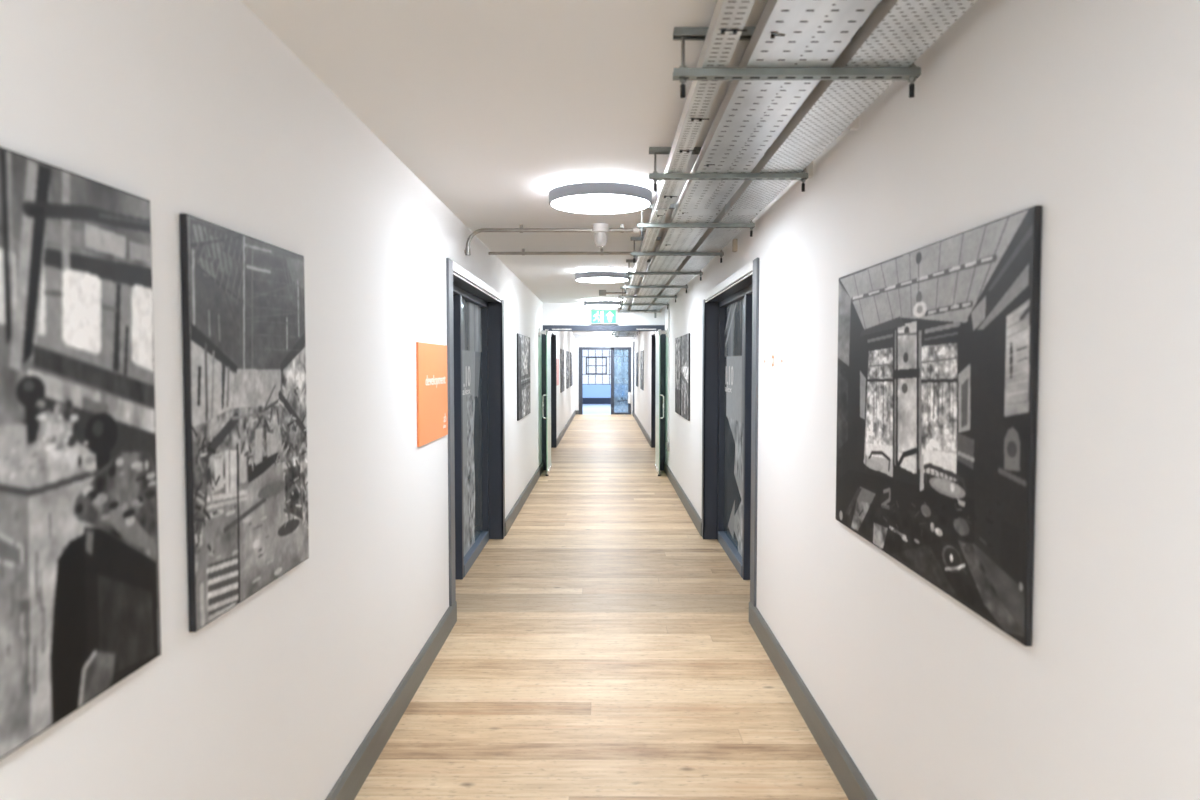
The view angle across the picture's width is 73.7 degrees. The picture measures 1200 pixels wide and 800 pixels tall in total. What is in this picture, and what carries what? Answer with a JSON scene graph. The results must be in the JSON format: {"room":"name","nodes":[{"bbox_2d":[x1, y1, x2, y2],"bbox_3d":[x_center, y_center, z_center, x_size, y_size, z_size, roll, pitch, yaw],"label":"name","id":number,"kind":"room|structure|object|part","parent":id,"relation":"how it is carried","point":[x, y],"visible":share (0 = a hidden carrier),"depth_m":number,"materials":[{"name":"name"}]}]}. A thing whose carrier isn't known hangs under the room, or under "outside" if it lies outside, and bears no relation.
{"room":"office corridor","nodes":[
{"label":"office corridor","id":0,"kind":"room"},
{"bbox_2d":[0,0,574,799],"bbox_3d":[-0.984,-0.149,10.789,0.200,2.542,29.760,0,3,0],"label":"wall","id":1,"kind":"structure","parent":0,"point":[196,108],"depth_m":2.27,"materials":[{"name":"white paint"}]},
{"bbox_2d":[0,147,160,759],"bbox_3d":[-0.925,0.078,1.301,0.016,0.940,0.702,0,3,0],"label":"picture","id":2,"kind":"object","parent":1,"relation":"attached to","point":[80,585],"visible":1,"depth_m":1.39},
{"bbox_2d":[180,213,308,631],"bbox_3d":[-0.921,0.041,2.138,0.016,0.940,0.698,0,3,0],"label":"picture","id":3,"kind":"object","parent":1,"relation":"attached to","point":[243,296],"visible":1,"depth_m":2.03},
{"bbox_2d":[325,600,456,799],"bbox_3d":[-0.929,1.513,0.485,0.022,0.134,9.025,0,3,0],"label":"baseboard","id":4,"kind":"structure","parent":1,"relation":"attached to","point":[351,780],"depth_m":3.45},
{"bbox_2d":[416,342,447,446],"bbox_3d":[-0.912,-0.043,4.380,0.013,0.527,0.735,0,3,0],"label":"wall sign","id":5,"kind":"object","parent":1,"relation":"attached to","point":[431,359],"visible":1,"depth_m":4.31,"materials":[{"name":"orange plastic"}]},
{"bbox_2d":[446,258,504,605],"bbox_3d":[-1.005,0.210,6.116,0.224,2.238,2.610,0,3,0],"label":"door","id":6,"kind":"structure","parent":1,"relation":"in","point":[461,284],"depth_m":6.58,"materials":[{"name":"grey paint"}]},
{"bbox_3d":[-0.908,0.200,4.876,0.016,2.101,0.135,0,3,0],"label":"architrave","id":7,"kind":"part","parent":6,"relation":"part of","materials":[{"name":"grey paint"}]},
{"bbox_3d":[-1.054,0.246,6.120,0.066,2.165,2.345,0,3,0],"label":"frame","id":8,"kind":"part","parent":6,"relation":"part of","materials":[{"name":"blue paint"}]},
{"bbox_3d":[-1.050,1.261,6.643,0.070,0.092,1.260,0,3,0],"label":"sill rail","id":9,"kind":"part","parent":6,"relation":"part of","materials":[{"name":"grey paint"}]},
{"bbox_3d":[-0.895,0.179,7.355,0.016,2.190,0.130,0,3,0],"label":"architrave","id":10,"kind":"part","parent":6,"relation":"part of","materials":[{"name":"blue paint"}]},
{"bbox_2d":[517,333,529,420],"bbox_3d":[-0.882,-0.277,9.302,0.016,0.940,1.400,0,3,0],"label":"picture","id":11,"kind":"object","parent":1,"relation":"attached to","point":[523,342],"visible":1,"depth_m":9.15},
{"bbox_2d":[505,462,542,535],"bbox_3d":[-0.878,1.095,9.893,0.022,0.134,4.860,0,3,0],"label":"baseboard","id":12,"kind":"structure","parent":1,"relation":"attached to","point":[509,520],"depth_m":8.94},
{"bbox_2d":[538,328,544,336],"bbox_3d":[-0.833,-0.970,11.473,0.094,0.120,0.100,0,3,0],"label":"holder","id":13,"kind":"object","parent":1,"relation":"attached to","point":[540,331],"visible":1,"depth_m":11.43,"materials":[{"name":"white plastic"}]},
{"bbox_2d":[551,331,556,447],"bbox_3d":[-0.962,-0.148,14.178,0.224,2.238,2.610,0,3,0],"label":"door","id":14,"kind":"structure","parent":1,"relation":"in","point":[553,337],"depth_m":15.35,"materials":[{"name":"grey paint"}]},
{"bbox_3d":[-0.851,-0.179,15.417,0.016,2.190,0.130,0,3,0],"label":"architrave","id":15,"kind":"part","parent":14,"relation":"part of","materials":[{"name":"blue paint"}]},
{"bbox_2d":[557,359,558,384],"bbox_3d":[-0.849,-0.563,16.096,0.012,0.527,0.640,0,3,0],"label":"wall sign","id":16,"kind":"object","parent":1,"relation":"attached to","point":[557,359],"visible":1,"depth_m":16.07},
{"bbox_2d":[560,349,563,392],"bbox_3d":[-0.836,-0.656,17.843,0.016,0.940,1.400,0,3,0],"label":"picture","id":17,"kind":"object","parent":1,"relation":"attached to","point":[561,350],"visible":1,"depth_m":17.28},
{"bbox_2d":[557,411,575,445],"bbox_3d":[-0.821,0.621,20.578,0.022,0.134,10.110,0,3,0],"label":"baseboard","id":18,"kind":"structure","parent":1,"relation":"attached to","point":[566,426],"depth_m":18.97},
{"bbox_2d":[566,351,569,388],"bbox_3d":[-0.822,-0.775,20.541,0.016,0.940,1.400,0,3,0],"label":"picture","id":19,"kind":"object","parent":1,"relation":"attached to","point":[567,352],"visible":1,"depth_m":20.09},
{"bbox_3d":[-0.822,-0.775,20.541,0.015,0.940,1.400,0,3,0],"label":"stretcher frame","id":20,"kind":"part","parent":19,"relation":"part of","materials":[{"name":"white wood"}]},
{"bbox_2d":[570,352,572,386],"bbox_3d":[-0.810,-0.871,22.688,0.016,0.940,1.400,0,3,0],"label":"picture","id":21,"kind":"object","parent":1,"relation":"attached to","point":[571,354],"visible":1,"depth_m":22.54},
{"bbox_3d":[-0.810,-0.871,22.688,0.015,0.940,1.400,0,3,0],"label":"stretcher frame","id":22,"kind":"part","parent":21,"relation":"part of","materials":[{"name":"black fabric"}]},
{"bbox_2d":[571,353,572,385],"bbox_3d":[-0.802,-0.871,22.688,0.001,0.932,1.392,0,3,0],"label":"print","id":23,"kind":"object","parent":21,"relation":"attached to","point":[571,353],"depth_m":22.54},
{"bbox_2d":[462,299,479,524],"bbox_3d":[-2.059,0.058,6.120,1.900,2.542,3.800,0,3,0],"label":"door glass","id":24,"kind":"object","parent":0,"point":[465,305],"depth_m":7.92,"materials":[{"name":"grey glass"}]},
{"bbox_2d":[241,0,881,332],"bbox_3d":[0.077,-1.654,14.341,6.800,0.150,37.200,0,3,0],"label":"ceiling","id":25,"kind":"structure","parent":0,"point":[493,105],"depth_m":2.80,"materials":[{"name":"paint"}]},
{"bbox_2d":[465,224,591,255],"bbox_3d":[-0.484,-1.080,5.400,0.857,0.204,0.033,0,3,0],"label":"conduit","id":26,"kind":"object","parent":25,"relation":"attached to","point":[521,229],"visible":1,"depth_m":5.39,"materials":[{"name":"metal"}]},
{"bbox_2d":[489,249,630,254],"bbox_3d":[-0.286,-1.205,6.515,1.242,0.053,0.033,0,3,0],"label":"conduit","id":27,"kind":"object","parent":25,"relation":"attached to","point":[523,252],"visible":0.91,"depth_m":6.50,"materials":[{"name":"metal"}]},
{"bbox_2d":[549,177,651,213],"bbox_3d":[0.002,-1.087,4.262,0.548,0.091,0.548,0,3,0],"label":"ceiling lamp","id":28,"kind":"object","parent":25,"relation":"attached to","point":[594,195],"visible":1,"depth_m":4.11,"materials":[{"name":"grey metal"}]},
{"bbox_2d":[551,194,648,213],"bbox_3d":[0.002,-1.045,4.264,0.522,0.007,0.522,0,3,0],"label":"diffuser","id":29,"kind":"object","parent":28,"relation":"attached to","point":[574,203],"depth_m":4.23,"materials":[{"name":"white plastic"}]},
{"bbox_2d":[592,223,608,243],"bbox_3d":[0.004,-1.107,5.396,0.110,0.150,0.110,0,3,0],"label":"ceiling sensor","id":30,"kind":"object","parent":25,"relation":"attached to","point":[600,229],"visible":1,"depth_m":5.37,"materials":[{"name":"white plastic"}]},
{"bbox_2d":[575,268,627,282],"bbox_3d":[0.023,-1.256,8.082,0.548,0.091,0.548,0,3,0],"label":"ceiling lamp","id":31,"kind":"object","parent":25,"relation":"attached to","point":[600,275],"visible":0.93,"depth_m":7.89,"materials":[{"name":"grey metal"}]},
{"bbox_2d":[577,277,627,282],"bbox_3d":[0.023,-1.215,8.084,0.522,0.007,0.522,0,3,0],"label":"diffuser","id":32,"kind":"object","parent":31,"relation":"attached to","point":[581,279],"depth_m":8.02,"materials":[{"name":"white plastic"}]},
{"bbox_2d":[584,299,621,306],"bbox_3d":[0.042,-1.415,11.669,0.548,0.091,0.548,0,3,0],"label":"ceiling lamp","id":33,"kind":"object","parent":25,"relation":"attached to","point":[590,302],"visible":0.95,"depth_m":11.47,"materials":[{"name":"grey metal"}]},
{"bbox_2d":[586,305,619,306],"bbox_3d":[0.042,-1.374,11.671,0.522,0.007,0.522,0,3,0],"label":"diffuser","id":34,"kind":"object","parent":33,"relation":"attached to","point":[586,305],"depth_m":11.76,"materials":[{"name":"white plastic"}]},
{"bbox_2d":[594,332,611,335],"bbox_3d":[0.105,-1.935,23.387,0.548,0.091,0.548,0,3,0],"label":"ceiling lamp","id":35,"kind":"object","parent":25,"relation":"attached to","point":[596,333],"visible":0.89,"depth_m":23.18,"materials":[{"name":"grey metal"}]},
{"bbox_2d":[599,290,626,295],"bbox_3d":[0.171,-1.358,10.149,0.368,0.070,0.090,0,3,0],"label":"junction box","id":36,"kind":"object","parent":25,"relation":"attached to","point":[601,292],"visible":0.91,"depth_m":10.12,"materials":[{"name":"grey plastic"}]},
{"bbox_2d":[612,331,639,333],"bbox_3d":[0.646,-1.722,19.660,0.690,0.187,0.041,0,3,0],"label":"hanger","id":37,"kind":"object","parent":25,"relation":"hanging from","point":[612,331],"visible":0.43,"depth_m":19.64,"materials":[{"name":"metal"}]},
{"bbox_2d":[618,308,643,335],"bbox_3d":[0.611,-1.659,18.131,0.239,0.056,11.520,0,3,0],"label":"cable tray","id":38,"kind":"object","parent":37,"relation":"on","point":[629,308],"visible":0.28,"depth_m":16.95,"materials":[{"name":"metal"}]},
{"bbox_2d":[627,308,658,335],"bbox_3d":[0.859,-1.659,18.130,0.183,0.056,11.520,0,3,0],"label":"cable tray","id":39,"kind":"object","parent":37,"relation":"on","point":[647,308],"visible":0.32,"depth_m":12.93,"materials":[{"name":"metal"}]},
{"bbox_2d":[609,224,645,232],"bbox_3d":[0.196,-1.154,5.393,0.266,0.056,0.038,0,3,0],"label":"conduit","id":40,"kind":"object","parent":25,"relation":"attached to","point":[621,229],"visible":0.88,"depth_m":5.38,"materials":[{"name":"metal"}]},
{"bbox_2d":[619,296,668,308],"bbox_3d":[0.599,-1.336,10.959,0.690,0.187,0.041,0,3,0],"label":"hanger","id":41,"kind":"object","parent":25,"relation":"hanging from","point":[620,304],"visible":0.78,"depth_m":10.94,"materials":[{"name":"metal"}]},
{"bbox_2d":[620,287,676,301],"bbox_3d":[0.593,-1.280,9.715,0.690,0.187,0.041,0,3,0],"label":"hanger","id":42,"kind":"object","parent":25,"relation":"hanging from","point":[622,288],"visible":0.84,"depth_m":9.70,"materials":[{"name":"metal"}]},
{"bbox_2d":[623,275,687,292],"bbox_3d":[0.586,-1.225,8.461,0.690,0.187,0.041,0,3,0],"label":"hanger","id":43,"kind":"object","parent":25,"relation":"hanging from","point":[642,276],"visible":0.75,"depth_m":8.44,"materials":[{"name":"metal"}]},
{"bbox_2d":[626,259,702,280],"bbox_3d":[0.579,-1.169,7.202,0.690,0.187,0.041,0,3,0],"label":"hanger","id":44,"kind":"object","parent":25,"relation":"hanging from","point":[628,273],"visible":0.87,"depth_m":7.18,"materials":[{"name":"metal"}]},
{"bbox_2d":[630,237,723,262],"bbox_3d":[0.572,-1.113,5.939,0.690,0.187,0.041,0,3,0],"label":"hanger","id":45,"kind":"object","parent":25,"relation":"hanging from","point":[721,253],"visible":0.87,"depth_m":5.92,"materials":[{"name":"metal"}]},
{"bbox_2d":[637,204,754,236],"bbox_3d":[0.566,-1.059,4.725,0.690,0.187,0.041,0,3,0],"label":"hanger","id":46,"kind":"object","parent":25,"relation":"hanging from","point":[641,225],"visible":0.72,"depth_m":4.71,"materials":[{"name":"metal"}]},
{"bbox_2d":[649,147,807,191],"bbox_3d":[0.559,-1.004,3.491,0.690,0.187,0.041,0,3,0],"label":"hanger","id":47,"kind":"object","parent":25,"relation":"hanging from","point":[803,176],"visible":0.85,"depth_m":3.47,"materials":[{"name":"metal"}]},
{"bbox_3d":[0.241,-1.004,3.493,0.010,0.173,0.010,0,3,0],"label":"threaded rod","id":48,"kind":"part","parent":47,"relation":"part of","materials":[{"name":"metal"}]},
{"bbox_2d":[673,26,920,97],"bbox_3d":[0.552,-0.950,2.257,0.690,0.187,0.041,0,3,0],"label":"hanger","id":49,"kind":"object","parent":25,"relation":"hanging from","point":[683,73],"visible":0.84,"depth_m":2.24,"materials":[{"name":"metal"}]},
{"bbox_3d":[0.234,-0.950,2.259,0.010,0.173,0.010,0,3,0],"label":"threaded rod","id":50,"kind":"part","parent":49,"relation":"part of","materials":[{"name":"metal"}]},
{"bbox_2d":[622,0,754,309],"bbox_3d":[0.347,-1.113,5.855,0.089,0.058,13.000,0,3,0],"label":"cable tray","id":51,"kind":"object","parent":49,"relation":"on","point":[729,17],"visible":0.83,"depth_m":2.58,"materials":[{"name":"metal"}]},
{"bbox_2d":[630,0,880,309],"bbox_3d":[0.545,-1.113,5.854,0.239,0.058,13.000,0,3,0],"label":"cable tray","id":52,"kind":"object","parent":49,"relation":"on","point":[751,115],"visible":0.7,"depth_m":2.57,"materials":[{"name":"metal"}]},
{"bbox_2d":[648,0,976,310],"bbox_3d":[0.793,-1.114,5.852,0.183,0.056,13.000,0,3,0],"label":"cable tray","id":53,"kind":"object","parent":49,"relation":"on","point":[896,33],"visible":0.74,"depth_m":2.58,"materials":[{"name":"metal"}]},
{"bbox_2d":[354,404,848,799],"bbox_3d":[0.077,1.027,14.309,6.800,0.120,36.900,0,3,0],"label":"floor","id":54,"kind":"structure","parent":0,"point":[603,647],"depth_m":4.19,"materials":[{"name":"brown wood"}]},
{"bbox_2d":[543,303,664,324],"bbox_3d":[0.056,-1.317,12.299,1.864,0.342,0.150,0,3,0],"label":"wall","id":55,"kind":"structure","parent":0,"point":[553,313],"depth_m":12.22,"materials":[{"name":"white paint"}]},
{"bbox_2d":[541,325,665,475],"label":"door","id":56,"kind":"structure","parent":55,"relation":"in","point":[549,327],"depth_m":12.02,"materials":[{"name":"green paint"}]},
{"bbox_3d":[-0.800,0.094,11.520,0.067,0.352,0.022,0,3,0],"label":"handle","id":57,"kind":"part","parent":56,"relation":"part of","materials":[{"name":"silver metal"}]},
{"bbox_3d":[-0.758,0.026,11.852,0.012,2.073,0.821,0,3,0],"label":"glass panel","id":58,"kind":"part","parent":56,"relation":"part of","materials":[{"name":"white"}]},
{"bbox_3d":[0.854,0.026,11.843,0.012,2.073,0.821,0,3,0],"label":"glass panel","id":59,"kind":"part","parent":56,"relation":"part of","materials":[{"name":"white"}]},
{"bbox_3d":[0.891,0.095,11.511,0.067,0.352,0.022,0,3,0],"label":"handle","id":60,"kind":"part","parent":56,"relation":"part of","materials":[{"name":"silver metal"}]},
{"bbox_2d":[590,310,617,323],"bbox_3d":[0.062,-1.267,12.201,0.417,0.220,0.050,0,3,0],"label":"exit sign","id":61,"kind":"object","parent":55,"relation":"attached to","point":[596,316],"visible":1,"depth_m":12.18,"materials":[{"name":"green plastic"}]},
{"bbox_2d":[619,310,656,317],"bbox_3d":[0.581,-1.311,12.199,0.570,0.118,0.043,0,3,0],"label":"strut","id":62,"kind":"object","parent":55,"relation":"attached to","point":[619,310],"visible":1,"depth_m":12.21,"materials":[{"name":"metal"}]},
{"bbox_2d":[575,337,632,414],"bbox_3d":[0.128,-0.776,25.620,1.864,2.480,0.100,0,3,0],"label":"wall","id":63,"kind":"structure","parent":0,"point":[579,341],"depth_m":25.53,"materials":[{"name":"white paint"}]},
{"bbox_2d":[579,347,630,414],"bbox_3d":[0.157,-0.614,25.617,1.672,2.155,0.120,0,3,0],"label":"door","id":64,"kind":"structure","parent":63,"relation":"in","point":[616,370],"depth_m":25.59,"materials":[{"name":"blue paint"}]},
{"bbox_2d":[628,392,630,402],"bbox_3d":[0.940,-0.073,25.550,0.085,0.360,0.055,0,3,0],"label":"wall box","id":65,"kind":"object","parent":64,"relation":"attached to","point":[629,393],"visible":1,"depth_m":25.52,"materials":[{"name":"white plastic"}]},
{"bbox_2d":[573,333,634,336],"bbox_3d":[0.123,-2.011,24.765,1.864,0.062,1.660,0,3,0],"label":"ceiling","id":66,"kind":"structure","parent":0,"point":[574,334],"depth_m":24.30,"materials":[{"name":"paint"}]},
{"bbox_2d":[595,336,611,338],"bbox_3d":[0.113,-1.938,24.838,0.548,0.091,0.548,0,3,0],"label":"ceiling lamp","id":67,"kind":"object","parent":66,"relation":"attached to","point":[596,337],"visible":0.97,"depth_m":24.61,"materials":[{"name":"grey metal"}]},
{"bbox_2d":[583,384,627,397],"bbox_3d":[0.175,-1.112,32.482,4.800,2.542,0.200,0,3,0],"label":"wall","id":68,"kind":"structure","parent":0,"point":[589,390],"depth_m":32.42,"materials":[{"name":"blue paint"}]},
{"bbox_2d":[583,350,623,383],"bbox_3d":[0.169,-1.359,32.426,3.012,1.464,0.070,0,3,0],"label":"window","id":69,"kind":"structure","parent":68,"relation":"in","point":[588,357],"depth_m":32.40,"materials":[{"name":"white metal"}]},
{"bbox_2d":[583,398,627,403],"bbox_3d":[0.174,0.038,32.418,4.600,0.250,0.030,0,3,0],"label":"baseboard","id":70,"kind":"structure","parent":68,"relation":"attached to","point":[585,400],"depth_m":32.40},
{"bbox_2d":[727,300,743,525],"bbox_3d":[2.105,0.059,6.097,1.900,2.542,3.800,0,3,0],"label":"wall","id":71,"kind":"structure","parent":0,"point":[733,494],"depth_m":7.92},
{"bbox_2d":[633,0,1199,799],"bbox_3d":[1.080,-0.149,10.778,0.200,2.542,29.760,0,3,0],"label":"wall","id":72,"kind":"structure","parent":0,"point":[1087,112],"depth_m":1.70,"materials":[{"name":"white paint"}]},
{"bbox_2d":[633,342,634,416],"bbox_3d":[1.038,-0.643,24.651,0.034,2.300,0.480,0,3,0],"label":"trim","id":73,"kind":"structure","parent":72,"relation":"attached to","point":[633,342],"depth_m":24.41,"materials":[{"name":"blue paint"}]},
{"bbox_2d":[636,352,637,386],"bbox_3d":[1.032,-0.857,22.379,0.016,0.940,1.400,0,3,0],"label":"picture","id":74,"kind":"object","parent":72,"relation":"attached to","point":[637,352],"visible":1,"depth_m":21.79},
{"bbox_2d":[632,411,650,446],"bbox_3d":[1.021,0.622,20.568,0.022,0.134,10.110,0,3,0],"label":"baseboard","id":75,"kind":"structure","parent":72,"relation":"attached to","point":[642,428],"depth_m":18.41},
{"bbox_2d":[640,350,643,389],"bbox_3d":[1.016,-0.725,19.407,0.016,0.940,1.350,0,3,0],"label":"picture","id":76,"kind":"object","parent":72,"relation":"attached to","point":[642,351],"visible":1,"depth_m":18.94},
{"bbox_3d":[1.017,-0.725,19.407,0.015,0.940,1.350,0,3,0],"label":"stretcher frame","id":77,"kind":"part","parent":76,"relation":"part of","materials":[{"name":"white wood"}]},
{"bbox_2d":[651,331,655,447],"bbox_3d":[1.094,-0.147,14.167,0.224,2.238,2.610,0,3,0],"label":"door","id":78,"kind":"structure","parent":72,"relation":"in","point":[653,337],"depth_m":15.35,"materials":[{"name":"grey paint"}]},
{"bbox_3d":[0.997,-0.178,15.407,0.016,2.190,0.130,0,3,0],"label":"architrave","id":79,"kind":"part","parent":78,"relation":"part of","materials":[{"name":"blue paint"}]},
{"bbox_2d":[661,328,667,336],"bbox_3d":[0.931,-0.969,11.463,0.106,0.120,0.100,0,3,0],"label":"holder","id":80,"kind":"object","parent":72,"relation":"attached to","point":[666,330],"visible":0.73,"depth_m":11.44,"materials":[{"name":"white plastic"}]},
{"bbox_2d":[666,301,669,450],"bbox_3d":[0.965,-0.362,11.320,0.035,2.160,0.100,0,3,0],"label":"trunking","id":81,"kind":"object","parent":72,"relation":"attached to","point":[667,443],"visible":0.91,"depth_m":11.31,"materials":[{"name":"white plastic"}]},
{"bbox_2d":[675,336,680,414],"bbox_3d":[0.965,-0.301,9.851,0.016,0.940,0.720,0,3,0],"label":"picture","id":82,"kind":"object","parent":72,"relation":"attached to","point":[677,340],"visible":1,"depth_m":9.75},
{"bbox_3d":[0.966,-0.301,9.851,0.015,0.940,0.720,0,3,0],"label":"stretcher frame","id":83,"kind":"part","parent":82,"relation":"part of","materials":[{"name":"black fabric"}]},
{"bbox_2d":[664,462,701,535],"bbox_3d":[0.964,1.096,9.883,0.022,0.134,4.860,0,3,0],"label":"baseboard","id":84,"kind":"structure","parent":72,"relation":"attached to","point":[694,516],"depth_m":8.94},
{"bbox_2d":[681,333,689,420],"bbox_3d":[0.961,-0.263,8.992,0.016,0.940,0.820,0,3,0],"label":"picture","id":85,"kind":"object","parent":72,"relation":"attached to","point":[685,339],"visible":1,"depth_m":8.91},
{"bbox_2d":[701,258,758,606],"bbox_3d":[1.051,0.211,6.105,0.224,2.238,2.610,0,3,0],"label":"door","id":86,"kind":"structure","parent":72,"relation":"in","point":[722,374],"depth_m":6.59,"materials":[{"name":"grey paint"}]},
{"bbox_3d":[0.953,0.180,7.345,0.016,2.190,0.130,0,3,0],"label":"architrave","id":87,"kind":"part","parent":86,"relation":"part of","materials":[{"name":"blue paint"}]},
{"bbox_3d":[1.100,1.261,6.632,0.070,0.092,1.260,0,3,0],"label":"sill rail","id":88,"kind":"part","parent":86,"relation":"part of","materials":[{"name":"grey paint"}]},
{"bbox_3d":[1.100,0.247,6.109,0.066,2.165,2.345,0,3,0],"label":"frame","id":89,"kind":"part","parent":86,"relation":"part of","materials":[{"name":"blue paint"}]},
{"bbox_3d":[0.940,0.200,4.866,0.016,2.101,0.135,0,3,0],"label":"architrave","id":90,"kind":"part","parent":86,"relation":"part of","materials":[{"name":"grey paint"}]},
{"bbox_2d":[732,239,737,251],"bbox_3d":[0.937,-1.075,5.563,0.030,0.085,0.052,0,3,0],"label":"wall box","id":91,"kind":"object","parent":72,"relation":"attached to","point":[734,241],"visible":1,"depth_m":5.54,"materials":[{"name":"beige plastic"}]},
{"bbox_2d":[805,161,812,178],"bbox_3d":[0.926,-1.026,3.553,0.030,0.075,0.050,0,3,0],"label":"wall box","id":92,"kind":"object","parent":72,"relation":"attached to","point":[809,169],"visible":0.44,"depth_m":3.53,"materials":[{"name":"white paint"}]},
{"bbox_2d":[749,601,877,799],"bbox_3d":[0.913,1.513,0.475,0.022,0.134,9.025,0,3,0],"label":"baseboard","id":93,"kind":"structure","parent":72,"relation":"attached to","point":[851,780],"depth_m":3.44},
{"bbox_2d":[836,205,1041,645],"bbox_3d":[0.925,0.029,2.405,0.016,0.940,1.413,0,3,0],"label":"picture","id":94,"kind":"object","parent":72,"relation":"attached to","point":[937,372],"visible":1,"depth_m":2.08}
]}

